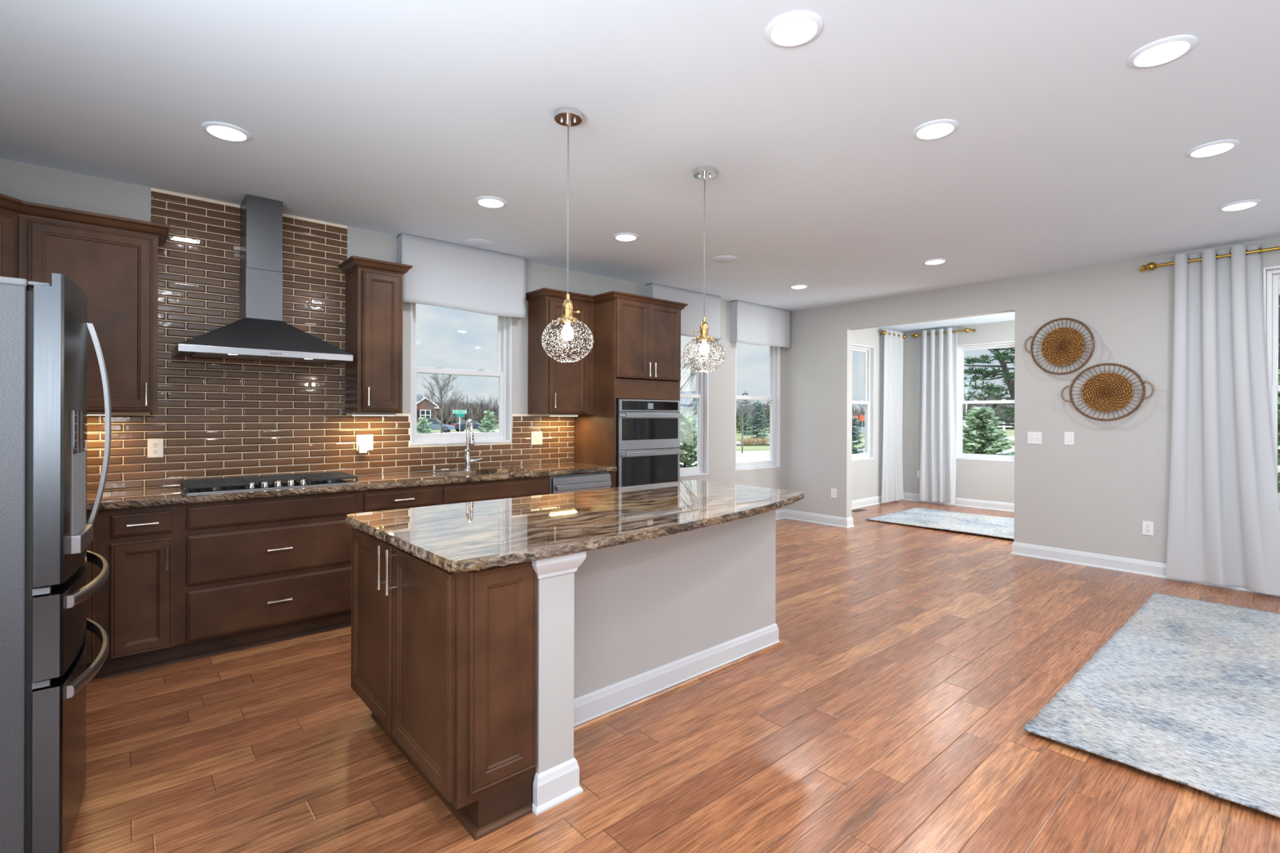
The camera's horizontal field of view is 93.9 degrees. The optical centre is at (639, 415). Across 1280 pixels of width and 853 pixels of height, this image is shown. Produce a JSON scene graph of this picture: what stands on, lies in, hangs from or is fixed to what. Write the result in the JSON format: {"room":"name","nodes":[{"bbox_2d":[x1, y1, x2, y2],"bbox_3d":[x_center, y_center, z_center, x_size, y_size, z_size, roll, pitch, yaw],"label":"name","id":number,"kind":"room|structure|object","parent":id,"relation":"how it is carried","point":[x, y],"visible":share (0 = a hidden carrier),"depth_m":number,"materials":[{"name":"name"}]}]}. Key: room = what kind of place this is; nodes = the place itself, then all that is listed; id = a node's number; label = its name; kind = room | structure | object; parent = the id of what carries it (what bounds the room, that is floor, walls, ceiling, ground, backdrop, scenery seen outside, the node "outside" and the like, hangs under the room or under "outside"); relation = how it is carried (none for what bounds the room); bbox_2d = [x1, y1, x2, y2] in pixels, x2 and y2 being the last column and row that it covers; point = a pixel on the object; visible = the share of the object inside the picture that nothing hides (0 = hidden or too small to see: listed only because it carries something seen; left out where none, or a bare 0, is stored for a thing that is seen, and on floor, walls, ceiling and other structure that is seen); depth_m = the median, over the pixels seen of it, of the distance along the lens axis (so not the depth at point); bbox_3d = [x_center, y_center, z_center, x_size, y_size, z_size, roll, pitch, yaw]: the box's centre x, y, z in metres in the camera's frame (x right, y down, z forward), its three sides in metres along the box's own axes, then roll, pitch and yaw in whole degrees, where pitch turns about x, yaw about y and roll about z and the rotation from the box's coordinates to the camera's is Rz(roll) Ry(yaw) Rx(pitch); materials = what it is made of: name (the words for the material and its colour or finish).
{"room":"kitchen","nodes":[
{"label":"kitchen","id":0,"kind":"room"},
{"bbox_2d":[0,158,786,511],"bbox_3d":[-1.038,-0.010,5.459,8.020,2.745,0.160,0,0,-41],"label":"wall","id":1,"kind":"structure","parent":0,"point":[23,181],"depth_m":5.32,"materials":[{"name":"paint"}]},
{"bbox_2d":[0,193,22,278],"bbox_3d":[-3.395,-0.554,2.862,0.648,1.074,0.646,0,0,-41],"label":"upper cabinet","id":2,"kind":"object","parent":1,"relation":"attached to","point":[10,206],"visible":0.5,"depth_m":3.00,"materials":[{"name":"brown wood"}]},
{"bbox_2d":[18,200,170,412],"bbox_3d":[-3.036,-0.553,3.353,0.609,1.074,0.359,0,0,-41],"label":"upper cabinet","id":3,"kind":"object","parent":1,"relation":"attached to","point":[113,260],"visible":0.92,"depth_m":3.29,"materials":[{"name":"brown wood"}]},
{"bbox_2d":[172,194,353,365],"bbox_3d":[-2.393,-0.873,3.821,0.916,1.029,0.498,0,0,-41],"label":"range hood","id":4,"kind":"object","parent":1,"relation":"attached to","point":[260,332],"visible":1,"depth_m":3.78,"materials":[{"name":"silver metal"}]},
{"bbox_2d":[87,187,574,491],"bbox_3d":[-2.236,-0.471,4.298,4.282,1.831,0.010,0,0,-41],"label":"tile backsplash","id":5,"kind":"structure","parent":1,"relation":"attached to","point":[215,417],"depth_m":3.97,"materials":[{"name":"brown tile"}]},
{"bbox_2d":[147,438,163,457],"bbox_3d":[-2.963,0.201,3.654,0.076,0.116,0.009,0,0,-41],"label":"wall outlet","id":6,"kind":"object","parent":5,"relation":"attached to","point":[155,446],"visible":1,"depth_m":3.65,"materials":[{"name":"white plastic"}]},
{"bbox_2d":[355,434,373,450],"bbox_3d":[-2.047,0.204,4.448,0.118,0.118,0.017,0,0,-41],"label":"wall outlet","id":7,"kind":"object","parent":5,"relation":"attached to","point":[367,439],"visible":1,"depth_m":4.46,"materials":[{"name":"white plastic"}]},
{"bbox_2d":[531,431,542,444],"bbox_3d":[-0.934,0.208,5.421,0.116,0.120,0.017,0,0,-41],"label":"wall outlet","id":8,"kind":"object","parent":5,"relation":"attached to","point":[536,437],"visible":1,"depth_m":5.42,"materials":[{"name":"beige plastic"}]},
{"bbox_2d":[337,255,413,413],"bbox_3d":[-1.919,-0.549,4.330,0.411,1.074,0.361,0,0,-41],"label":"upper cabinet","id":9,"kind":"object","parent":1,"relation":"attached to","point":[374,288],"visible":1,"depth_m":4.22,"materials":[{"name":"brown wood"}]},
{"bbox_2d":[409,302,511,445],"bbox_3d":[-1.515,-0.373,5.032,0.892,1.222,0.154,0,0,-41],"label":"window","id":10,"kind":"structure","parent":1,"relation":"in","point":[504,372],"depth_m":5.13,"materials":[{"name":"white plastic"}]},
{"bbox_2d":[396,233,526,319],"bbox_3d":[-1.435,-1.112,4.921,1.073,0.539,0.122,0,0,-41],"label":"window valance","id":11,"kind":"object","parent":1,"relation":"attached to","point":[442,273],"visible":0.95,"depth_m":4.84,"materials":[{"name":"white fabric"}]},
{"bbox_2d":[525,287,594,414],"bbox_3d":[-0.714,-0.545,5.383,0.564,1.074,0.361,0,0,-41],"label":"upper cabinet","id":12,"kind":"object","parent":1,"relation":"attached to","point":[554,386],"visible":0.91,"depth_m":5.27,"materials":[{"name":"brown wood"}]},
{"bbox_2d":[645,283,721,340],"bbox_3d":[0.506,-1.120,6.617,1.085,0.510,0.120,0,0,-41],"label":"window valance","id":13,"kind":"object","parent":1,"relation":"attached to","point":[691,316],"visible":0.62,"depth_m":6.63,"materials":[{"name":"white fabric"}]},
{"bbox_2d":[680,341,708,477],"bbox_3d":[0.400,-0.197,6.705,0.915,1.772,0.154,0,0,-41],"label":"window","id":14,"kind":"structure","parent":1,"relation":"in","point":[701,394],"depth_m":6.96,"materials":[{"name":"white plastic"}]},
{"bbox_2d":[734,342,780,471],"bbox_3d":[1.454,-0.198,7.627,0.915,1.762,0.154,0,0,-41],"label":"window","id":15,"kind":"structure","parent":1,"relation":"in","point":[774,397],"depth_m":7.88,"materials":[{"name":"white plastic"}]},
{"bbox_2d":[729,300,791,349],"bbox_3d":[1.539,-1.118,7.516,1.098,0.508,0.125,0,0,-41],"label":"window valance","id":16,"kind":"object","parent":1,"relation":"attached to","point":[750,323],"visible":1,"depth_m":7.40,"materials":[{"name":"white fabric"}]},
{"bbox_2d":[775,509,854,528],"bbox_3d":[1.316,1.309,6.810,2.739,0.122,0.908,0,0,-41],"label":"baseboard","id":17,"kind":"structure","parent":1,"relation":"attached to","point":[845,522],"depth_m":7.60,"materials":[{"name":"white paint"}]},
{"bbox_2d":[0,0,1279,332],"bbox_3d":[2.814,-1.430,3.366,11.060,0.120,8.374,0,0,-41],"label":"ceiling","id":18,"kind":"structure","parent":0,"point":[388,117],"depth_m":2.83,"materials":[{"name":"paint"}]},
{"bbox_2d":[201,121,251,142],"bbox_3d":[-2.018,-1.376,2.919,0.200,0.020,0.200,0,0,-41],"label":"recessed light","id":19,"kind":"object","parent":18,"relation":"in","point":[223,131],"visible":1,"depth_m":2.89,"materials":[{"name":"paint"}]},
{"bbox_2d":[207,125,245,141],"bbox_3d":[-2.018,-1.375,2.919,0.157,0.016,0.157,0,0,-41],"label":"diffuser","id":20,"kind":"object","parent":19,"relation":"attached to","point":[230,133],"depth_m":2.90,"materials":[{"name":"white plastic"}]},
{"bbox_2d":[464,238,492,246],"bbox_3d":[-1.295,-1.380,4.788,0.210,0.007,0.210,0,0,-41],"label":"ceiling speaker","id":21,"kind":"object","parent":18,"relation":"attached to","point":[475,242],"visible":1,"depth_m":4.77,"materials":[{"name":"paint"}]},
{"bbox_2d":[475,195,506,208],"bbox_3d":[-0.966,-1.373,3.869,0.200,0.020,0.200,0,0,-41],"label":"recessed light","id":22,"kind":"object","parent":18,"relation":"in","point":[485,201],"visible":1,"depth_m":3.84,"materials":[{"name":"paint"}]},
{"bbox_2d":[478,199,502,207],"bbox_3d":[-0.966,-1.371,3.869,0.157,0.016,0.157,0,0,-41],"label":"diffuser","id":23,"kind":"object","parent":22,"relation":"attached to","point":[484,202],"depth_m":3.85,"materials":[{"name":"white plastic"}]},
{"bbox_2d":[541,106,593,362],"bbox_3d":[-0.331,-0.813,2.739,0.238,1.134,0.238,0,0,-41],"label":"pendant lamp","id":24,"kind":"object","parent":18,"relation":"hanging from","point":[568,117],"visible":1,"depth_m":2.72,"materials":[{"name":"clear glass"}]},
{"bbox_2d":[551,293,580,324],"bbox_3d":[-0.322,-0.488,2.733,0.128,0.134,0.121,0,0,-41],"label":"socket","id":25,"kind":"object","parent":24,"relation":"attached to","point":[566,318],"depth_m":2.72,"materials":[{"name":"gold metal"}]},
{"bbox_2d":[613,232,638,240],"bbox_3d":[-0.109,-1.370,4.614,0.200,0.020,0.200,0,0,-41],"label":"recessed light","id":26,"kind":"object","parent":18,"relation":"in","point":[621,236],"visible":1,"depth_m":4.57,"materials":[{"name":"paint"}]},
{"bbox_2d":[683,165,725,372],"bbox_3d":[0.363,-0.811,3.368,0.238,1.134,0.237,0,0,-41],"label":"pendant lamp","id":27,"kind":"object","parent":18,"relation":"hanging from","point":[704,173],"visible":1,"depth_m":3.35,"materials":[{"name":"clear glass"}]},
{"bbox_2d":[691,316,713,342],"bbox_3d":[0.372,-0.486,3.362,0.128,0.134,0.121,0,0,-41],"label":"socket","id":28,"kind":"object","parent":27,"relation":"attached to","point":[704,336],"depth_m":3.35,"materials":[{"name":"gold metal"}]},
{"bbox_2d":[712,255,737,262],"bbox_3d":[0.748,-1.373,5.261,0.210,0.007,0.210,0,0,-41],"label":"ceiling speaker","id":29,"kind":"object","parent":18,"relation":"attached to","point":[723,259],"visible":1,"depth_m":5.25,"materials":[{"name":"paint"}]},
{"bbox_2d":[765,10,822,47],"bbox_3d":[0.549,-1.367,2.132,0.200,0.020,0.200,0,0,-41],"label":"recessed light","id":30,"kind":"object","parent":18,"relation":"in","point":[806,26],"visible":1,"depth_m":2.11,"materials":[{"name":"paint"}]},
{"bbox_2d":[771,17,817,45],"bbox_3d":[0.549,-1.366,2.132,0.157,0.016,0.157,0,0,-41],"label":"diffuser","id":31,"kind":"object","parent":30,"relation":"attached to","point":[804,29],"depth_m":2.11,"materials":[{"name":"white plastic"}]},
{"bbox_2d":[911,119,958,139],"bbox_3d":[1.419,-1.365,2.873,0.200,0.020,0.200,0,0,-41],"label":"recessed light","id":32,"kind":"object","parent":18,"relation":"in","point":[941,127],"visible":1,"depth_m":2.84,"materials":[{"name":"paint"}]},
{"bbox_2d":[917,123,953,139],"bbox_3d":[1.419,-1.363,2.873,0.157,0.016,0.157,0,0,-41],"label":"diffuser","id":33,"kind":"object","parent":32,"relation":"attached to","point":[926,131],"depth_m":2.85,"materials":[{"name":"white plastic"}]},
{"bbox_2d":[1127,35,1197,67],"bbox_3d":[1.968,-1.363,2.255,0.200,0.020,0.200,0,0,-41],"label":"recessed light","id":34,"kind":"object","parent":18,"relation":"in","point":[1170,48],"visible":1,"depth_m":2.23,"materials":[{"name":"paint"}]},
{"bbox_2d":[1134,40,1189,66],"bbox_3d":[1.968,-1.361,2.255,0.157,0.016,0.157,0,0,-41],"label":"diffuser","id":35,"kind":"object","parent":34,"relation":"attached to","point":[1149,55],"depth_m":2.24,"materials":[{"name":"white plastic"}]},
{"bbox_2d":[1185,139,1239,157],"bbox_3d":[2.936,-1.359,3.067,0.200,0.020,0.200,0,0,-41],"label":"recessed light","id":36,"kind":"object","parent":18,"relation":"in","point":[1215,148],"visible":1,"depth_m":3.04,"materials":[{"name":"paint"}]},
{"bbox_2d":[1191,143,1233,157],"bbox_3d":[2.936,-1.358,3.067,0.157,0.016,0.157,0,0,-41],"label":"diffuser","id":37,"kind":"object","parent":36,"relation":"attached to","point":[1209,149],"depth_m":3.05,"materials":[{"name":"white plastic"}]},
{"bbox_2d":[1217,199,1261,211],"bbox_3d":[3.894,-1.356,3.883,0.200,0.020,0.200,0,0,-41],"label":"recessed light","id":38,"kind":"object","parent":18,"relation":"in","point":[1240,205],"visible":1,"depth_m":3.85,"materials":[{"name":"paint"}]},
{"bbox_2d":[1222,202,1256,210],"bbox_3d":[3.894,-1.355,3.883,0.157,0.016,0.157,0,0,-41],"label":"diffuser","id":39,"kind":"object","parent":38,"relation":"attached to","point":[1233,206],"depth_m":3.86,"materials":[{"name":"white plastic"}]},
{"bbox_2d":[63,499,1279,852],"bbox_3d":[2.804,1.435,3.366,11.060,0.120,8.374,0,0,-41],"label":"floor","id":40,"kind":"structure","parent":0,"point":[908,676],"depth_m":2.43,"materials":[{"name":"brown wood"}]},
{"bbox_2d":[0,272,111,852],"bbox_3d":[-2.281,0.470,1.866,0.942,1.777,0.906,0,0,-41],"label":"refrigerator","id":41,"kind":"object","parent":40,"relation":"on","point":[46,535],"visible":1,"depth_m":1.74,"materials":[{"name":"grey metal"}]},
{"bbox_2d":[0,283,29,852],"bbox_3d":[-2.350,0.492,1.806,0.760,1.733,0.898,0,0,-41],"label":"panel","id":42,"kind":"object","parent":41,"relation":"attached to","point":[14,297],"depth_m":1.70,"materials":[{"name":"grey metal"}]},
{"bbox_2d":[86,509,103,679],"bbox_3d":[-3.064,0.918,2.703,0.944,0.876,1.328,0,0,-41],"label":"base cabinet","id":43,"kind":"object","parent":40,"relation":"on","point":[94,602],"visible":0.07,"depth_m":3.04,"materials":[{"name":"brown wood"}]},
{"bbox_2d":[86,462,617,511],"bbox_3d":[-1.798,0.464,3.794,4.282,0.036,1.345,0,0,-41],"label":"countertop","id":44,"kind":"structure","parent":43,"relation":"on","point":[164,495],"depth_m":3.89,"materials":[{"name":"stone"}]},
{"bbox_2d":[177,471,359,494],"bbox_3d":[-2.328,0.421,3.787,0.926,0.046,0.435,0,0,-41],"label":"gas cooktop","id":45,"kind":"object","parent":44,"relation":"in","point":[193,486],"visible":1,"depth_m":3.69,"materials":[{"name":"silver metal"}]},
{"bbox_2d":[463,418,482,470],"bbox_3d":[-1.375,0.239,4.855,0.128,0.417,0.206,0,0,7],"label":"kitchen faucet","id":46,"kind":"object","parent":44,"relation":"on","point":[469,433],"visible":1,"depth_m":4.85,"materials":[{"name":"silver metal"}]},
{"bbox_2d":[102,503,179,678],"bbox_3d":[-2.809,0.919,3.363,0.310,0.876,0.669,0,0,-41],"label":"base cabinet","id":47,"kind":"object","parent":40,"relation":"on","point":[141,588],"visible":0.96,"depth_m":3.15,"materials":[{"name":"brown wood"}]},
{"bbox_2d":[178,490,359,662],"bbox_3d":[-2.344,0.920,3.770,0.925,0.876,0.669,0,0,-41],"label":"base cabinet","id":48,"kind":"object","parent":40,"relation":"on","point":[255,571],"visible":0.91,"depth_m":3.50,"materials":[{"name":"brown wood"}]},
{"bbox_2d":[360,484,439,512],"bbox_3d":[-1.796,0.922,4.248,0.530,0.876,0.669,0,0,-41],"label":"base cabinet","id":49,"kind":"object","parent":40,"relation":"on","point":[396,498],"visible":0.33,"depth_m":4.01,"materials":[{"name":"brown wood"}]},
{"bbox_2d":[439,475,550,505],"bbox_3d":[-1.252,0.924,4.724,0.915,0.876,0.669,0,0,-41],"label":"base cabinet","id":50,"kind":"object","parent":40,"relation":"on","point":[472,491],"visible":0.02,"depth_m":4.47,"materials":[{"name":"brown wood"}]},
{"bbox_2d":[351,510,784,840],"bbox_3d":[-0.114,0.928,2.985,2.255,0.876,1.129,0,0,-41],"label":"kitchen island","id":51,"kind":"object","parent":40,"relation":"on","point":[484,681],"visible":0.94,"depth_m":2.21,"materials":[{"name":"brown wood"}]},
{"bbox_2d":[344,480,804,572],"bbox_3d":[-0.085,0.470,3.010,2.316,0.036,1.190,0,0,-41],"label":"island countertop","id":52,"kind":"structure","parent":51,"relation":"on","point":[476,535],"depth_m":2.58,"materials":[{"name":"stone"}]},
{"bbox_2d":[550,471,613,493],"bbox_3d":[-0.652,0.927,5.239,0.652,0.874,0.644,0,0,-41],"label":"dishwasher","id":53,"kind":"object","parent":40,"relation":"on","point":[602,480],"visible":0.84,"depth_m":4.99,"materials":[{"name":"grey metal"}]},
{"bbox_2d":[574,290,688,488],"bbox_3d":[-0.100,0.143,5.729,0.920,2.446,0.667,0,0,-41],"label":"tall cabinet","id":54,"kind":"object","parent":40,"relation":"on","point":[637,338],"visible":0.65,"depth_m":5.44,"materials":[{"name":"brown wood"}]},
{"bbox_2d":[615,399,682,487],"bbox_3d":[-0.074,0.402,5.701,0.756,1.088,0.646,0,0,-41],"label":"double oven","id":55,"kind":"object","parent":54,"relation":"in","point":[647,438],"visible":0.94,"depth_m":5.46,"materials":[{"name":"grey metal"}]},
{"bbox_2d":[865,507,1013,539],"bbox_3d":[4.250,1.359,7.472,1.488,0.022,2.263,0,0,-41],"label":"area rug","id":56,"kind":"object","parent":40,"relation":"on","point":[980,524],"visible":0.59,"depth_m":7.67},
{"bbox_2d":[1023,592,1279,817],"bbox_3d":[3.555,1.357,2.678,3.023,0.022,2.358,0,0,-41],"label":"area rug","id":57,"kind":"object","parent":40,"relation":"on","point":[1186,691],"visible":1,"depth_m":2.83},
{"bbox_2d":[851,327,900,500],"bbox_3d":[3.216,0.004,8.964,3.000,2.745,0.150,0,0,-41],"label":"wall","id":58,"kind":"structure","parent":0,"point":[867,474],"depth_m":9.22,"materials":[{"name":"paint"}]},
{"bbox_2d":[852,343,874,461],"bbox_3d":[3.222,-0.191,8.966,0.910,1.725,0.154,0,0,-41],"label":"window","id":59,"kind":"structure","parent":58,"relation":"in","point":[868,351],"depth_m":9.22,"materials":[{"name":"white plastic"}]},
{"bbox_2d":[880,330,906,338],"bbox_3d":[3.998,-1.273,9.457,0.740,0.071,0.131,0,0,-41],"label":"curtain rod","id":60,"kind":"object","parent":58,"relation":"attached to","point":[884,332],"visible":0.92,"depth_m":9.33,"materials":[{"name":"gold metal"}]},
{"bbox_2d":[881,329,904,502],"bbox_3d":[4.005,0.017,9.430,0.660,2.676,0.112,0,0,-41],"label":"curtain","id":61,"kind":"object","parent":60,"relation":"hanging from","point":[892,452],"visible":1,"depth_m":9.43,"materials":[{"name":"white fabric"}]},
{"bbox_2d":[902,320,1014,503],"bbox_3d":[5.523,0.012,8.483,0.160,2.745,3.610,0,0,-41],"label":"wall","id":62,"kind":"structure","parent":0,"point":[982,480],"depth_m":9.09,"materials":[{"name":"paint"}]},
{"bbox_2d":[911,328,975,337],"bbox_3d":[4.664,-1.273,9.249,0.131,0.071,0.944,0,0,-41],"label":"curtain rod","id":63,"kind":"object","parent":62,"relation":"attached to","point":[966,330],"visible":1,"depth_m":9.09,"materials":[{"name":"gold metal"}]},
{"bbox_2d":[919,327,957,504],"bbox_3d":[4.618,0.012,9.262,0.115,2.681,0.555,0,0,-39],"label":"curtain","id":64,"kind":"object","parent":63,"relation":"hanging from","point":[937,483],"visible":1,"depth_m":9.21,"materials":[{"name":"white fabric"}]},
{"bbox_2d":[955,340,1014,462],"bbox_3d":[5.186,-0.197,8.859,0.154,1.740,0.920,0,0,-41],"label":"window","id":65,"kind":"structure","parent":62,"relation":"in","point":[960,348],"depth_m":9.09,"materials":[{"name":"white plastic"}]},
{"bbox_2d":[785,237,1279,563],"bbox_3d":[4.625,0.009,4.980,0.121,2.745,8.014,0,0,-41],"label":"wall","id":66,"kind":"structure","parent":0,"point":[1095,494],"depth_m":5.65,"materials":[{"name":"paint"}]},
{"bbox_2d":[1027,431,1041,444],"bbox_3d":[3.824,0.221,5.791,0.017,0.116,0.122,0,0,-41],"label":"light switch","id":67,"kind":"object","parent":66,"relation":"attached to","point":[1033,437],"visible":1,"depth_m":5.79,"materials":[{"name":"white plastic"}]},
{"bbox_2d":[1024,317,1094,374],"bbox_3d":[3.914,-0.643,5.586,0.109,0.527,0.554,0,0,-41],"label":"wall basket","id":68,"kind":"object","parent":66,"relation":"attached to","point":[1062,346],"visible":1,"depth_m":5.59,"materials":[{"name":"wicker"}]},
{"bbox_2d":[851,492,1279,596],"bbox_3d":[5.732,1.324,5.848,2.985,0.122,7.860,0,0,-41],"label":"baseboard","id":69,"kind":"structure","parent":66,"relation":"attached to","point":[1154,569],"depth_m":5.58,"materials":[{"name":"white paint"}]},
{"bbox_2d":[1060,362,1154,421],"bbox_3d":[4.154,-0.206,5.327,0.086,0.515,0.663,0,0,-41],"label":"wall basket","id":70,"kind":"object","parent":66,"relation":"attached to","point":[1104,392],"visible":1,"depth_m":5.33,"materials":[{"name":"wicker"}]},
{"bbox_2d":[1142,520,1153,535],"bbox_3d":[4.382,0.976,5.155,0.009,0.118,0.076,0,0,-41],"label":"wall outlet","id":71,"kind":"object","parent":66,"relation":"attached to","point":[1147,526],"visible":1,"depth_m":5.15,"materials":[{"name":"white plastic"}]},
{"bbox_2d":[1138,246,1279,272],"bbox_3d":[4.641,-1.264,4.775,0.131,0.071,1.034,0,0,-41],"label":"curtain rod","id":72,"kind":"object","parent":66,"relation":"attached to","point":[1150,266],"visible":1,"depth_m":4.87,"materials":[{"name":"gold metal"}]},
{"bbox_2d":[1165,244,1279,595],"bbox_3d":[4.635,0.016,4.733,0.117,2.673,0.701,0,0,-41],"label":"curtain","id":73,"kind":"object","parent":72,"relation":"hanging from","point":[1224,510],"visible":1,"depth_m":4.75,"materials":[{"name":"white fabric"}]},
{"bbox_2d":[1262,265,1279,505],"bbox_3d":[5.214,-0.227,4.325,0.154,1.840,0.975,0,0,-41],"label":"window","id":74,"kind":"structure","parent":66,"relation":"in","point":[1271,275],"depth_m":4.65,"materials":[{"name":"white plastic"}]},
{"label":"outside","id":75,"kind":"structure","parent":0,"visible":0},
{"bbox_3d":[152.657,2.677,30.595,249.800,0.200,165.200,0,0,-41],"label":"lawn","id":76,"kind":"structure","parent":75,"visible":0},
{"bbox_2d":[1277,369,1279,493],"bbox_3d":[9.815,0.606,9.336,2.082,2.986,2.156,0,0,12],"label":"spruce tree","id":77,"kind":"object","parent":76,"relation":"on","point":[1278,393],"visible":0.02,"depth_m":9.14,"materials":[{"name":"green plant"}]},
{"bbox_2d":[1277,294,1279,457],"bbox_3d":[20.052,-2.514,18.656,5.926,9.297,4.051,0,0,-39],"label":"pine tree","id":78,"kind":"object","parent":76,"relation":"on","point":[1278,430],"visible":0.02,"depth_m":18.74,"materials":[{"name":"green plant"}]},
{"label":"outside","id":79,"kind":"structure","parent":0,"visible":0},
{"bbox_2d":[680,448,1014,465],"bbox_3d":[25.841,2.172,35.946,103.761,0.062,48.594,0,0,-41],"label":"road","id":80,"kind":"structure","parent":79,"point":[744,457],"depth_m":29.83,"materials":[{"name":"grey asphalt"}]},
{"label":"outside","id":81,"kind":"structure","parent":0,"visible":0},
{"bbox_2d":[431,430,498,433],"bbox_3d":[-21.027,2.015,66.620,3.600,0.062,46.648,0,0,18],"label":"road","id":82,"kind":"structure","parent":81,"point":[491,430],"depth_m":69.86,"materials":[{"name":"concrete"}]},
{"bbox_2d":[416,417,455,432],"bbox_3d":[-23.670,1.161,68.567,4.633,1.652,1.800,0,0,-10],"label":"parked car","id":83,"kind":"object","parent":82,"relation":"on","point":[435,425],"visible":0.48,"depth_m":67.85,"materials":[{"name":"blue paint"}]},
{"bbox_2d":[450,419,491,431],"bbox_3d":[-20.598,1.281,73.103,4.633,1.432,1.800,0,0,-31],"label":"parked car","id":84,"kind":"object","parent":82,"relation":"on","point":[463,423],"visible":0.42,"depth_m":72.05,"materials":[{"name":"grey paint"}]},
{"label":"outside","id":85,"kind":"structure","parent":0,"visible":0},
{"bbox_2d":[416,426,1014,451],"bbox_3d":[-49.592,2.000,132.756,420.000,0.200,254.800,0,0,-41],"label":"lawn","id":86,"kind":"structure","parent":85,"point":[1010,433],"depth_m":55.12,"materials":[{"name":"green plant"}]},
{"bbox_2d":[416,416,432,433],"bbox_3d":[-10.031,1.043,27.424,2.007,2.032,1.684,0,0,34],"label":"spruce tree","id":87,"kind":"object","parent":86,"relation":"on","point":[421,429],"visible":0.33,"depth_m":27.32,"materials":[{"name":"green plant"}]},
{"bbox_2d":[416,394,439,422],"bbox_3d":[-39.323,-0.666,92.170,14.963,5.200,14.419,0,0,-41],"label":"brick house","id":88,"kind":"structure","parent":86,"relation":"on","point":[422,411],"depth_m":90.03,"materials":[{"name":"brick"}]},
{"bbox_2d":[417,373,471,433],"bbox_3d":[-14.823,-0.809,45.327,4.299,5.653,3.494,0,0,-9],"label":"bare tree","id":89,"kind":"object","parent":86,"relation":"on","point":[442,385],"visible":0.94,"depth_m":44.93,"materials":[{"name":"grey plant"}]},
{"bbox_2d":[476,410,498,432],"bbox_3d":[-7.451,0.867,29.954,1.812,2.348,1.964,0,0,-18],"label":"spruce tree","id":90,"kind":"object","parent":86,"relation":"on","point":[491,415],"visible":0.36,"depth_m":29.77,"materials":[{"name":"green plant"}]},
{"bbox_2d":[680,410,697,467],"bbox_3d":[0.650,0.987,9.241,1.300,2.162,1.342,0,0,-24],"label":"spruce tree","id":91,"kind":"object","parent":86,"relation":"on","point":[688,438],"visible":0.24,"depth_m":9.15,"materials":[{"name":"green plant"}]},
{"bbox_2d":[680,344,697,430],"bbox_3d":[0.640,0.088,14.294,2.768,3.961,2.171,0,0,31],"label":"bare tree","id":92,"kind":"object","parent":86,"relation":"on","point":[691,370],"visible":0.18,"depth_m":14.14,"materials":[{"name":"grey plant"}]},
{"bbox_2d":[680,391,697,439],"bbox_3d":[3.343,-0.023,52.715,7.180,4.200,6.582,0,0,3],"label":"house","id":93,"kind":"structure","parent":86,"relation":"on","point":[682,406],"depth_m":49.71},
{"bbox_2d":[423,393,1013,429],"bbox_3d":[23.574,-1.674,105.520,125.662,7.639,156.020,0,0,-41],"label":"trees","id":94,"kind":"object","parent":86,"relation":"on","point":[490,399],"visible":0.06,"depth_m":116.90,"materials":[{"name":"brown plant"}]},
{"bbox_2d":[432,397,1014,429],"bbox_3d":[22.120,-1.043,103.592,131.116,6.366,168.873,0,0,-41],"label":"undergrowth","id":95,"kind":"object","parent":86,"relation":"on","point":[476,414],"visible":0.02,"depth_m":107.73,"materials":[{"name":"plant"}]},
{"bbox_2d":[736,391,753,435],"bbox_3d":[11.051,-0.263,62.766,2.384,4.732,2.157,0,0,-41],"label":"spruce tree","id":96,"kind":"object","parent":86,"relation":"on","point":[745,426],"visible":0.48,"depth_m":62.69,"materials":[{"name":"green plant"}]},
{"bbox_2d":[736,400,760,453],"bbox_3d":[5.614,0.505,32.414,1.916,3.161,1.918,0,0,-9],"label":"bare tree","id":97,"kind":"object","parent":86,"relation":"on","point":[749,402],"visible":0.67,"depth_m":32.38,"materials":[{"name":"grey plant"}]},
{"bbox_2d":[742,400,769,439],"bbox_3d":[9.686,0.382,49.983,2.870,3.467,2.834,0,0,-18],"label":"spruce tree","id":98,"kind":"object","parent":86,"relation":"on","point":[760,417],"visible":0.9,"depth_m":49.81,"materials":[{"name":"green plant"}]},
{"bbox_2d":[852,412,864,453],"bbox_3d":[4.581,1.000,12.967,1.070,2.162,1.185,0,0,-17],"label":"spruce tree","id":99,"kind":"object","parent":86,"relation":"on","point":[855,429],"visible":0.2,"depth_m":12.88,"materials":[{"name":"green plant"}]},
{"bbox_2d":[963,390,1011,448],"bbox_3d":[13.125,0.556,22.573,1.944,3.110,1.485,0,0,-41],"label":"bare tree","id":100,"kind":"object","parent":86,"relation":"on","point":[997,406],"visible":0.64,"depth_m":22.33,"materials":[{"name":"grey plant"}]},
{"bbox_2d":[962,346,1014,427],"bbox_3d":[19.306,-2.766,30.531,8.890,9.830,8.792,0,0,-13],"label":"pine tree","id":101,"kind":"object","parent":86,"relation":"on","point":[1008,376],"visible":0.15,"depth_m":30.61,"materials":[{"name":"green plant"}]},
{"bbox_2d":[962,404,1014,455],"bbox_3d":[10.360,0.905,17.998,2.502,2.449,2.477,0,0,18],"label":"spruce tree","id":102,"kind":"object","parent":86,"relation":"on","point":[982,432],"visible":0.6,"depth_m":17.72,"materials":[{"name":"green plant"}]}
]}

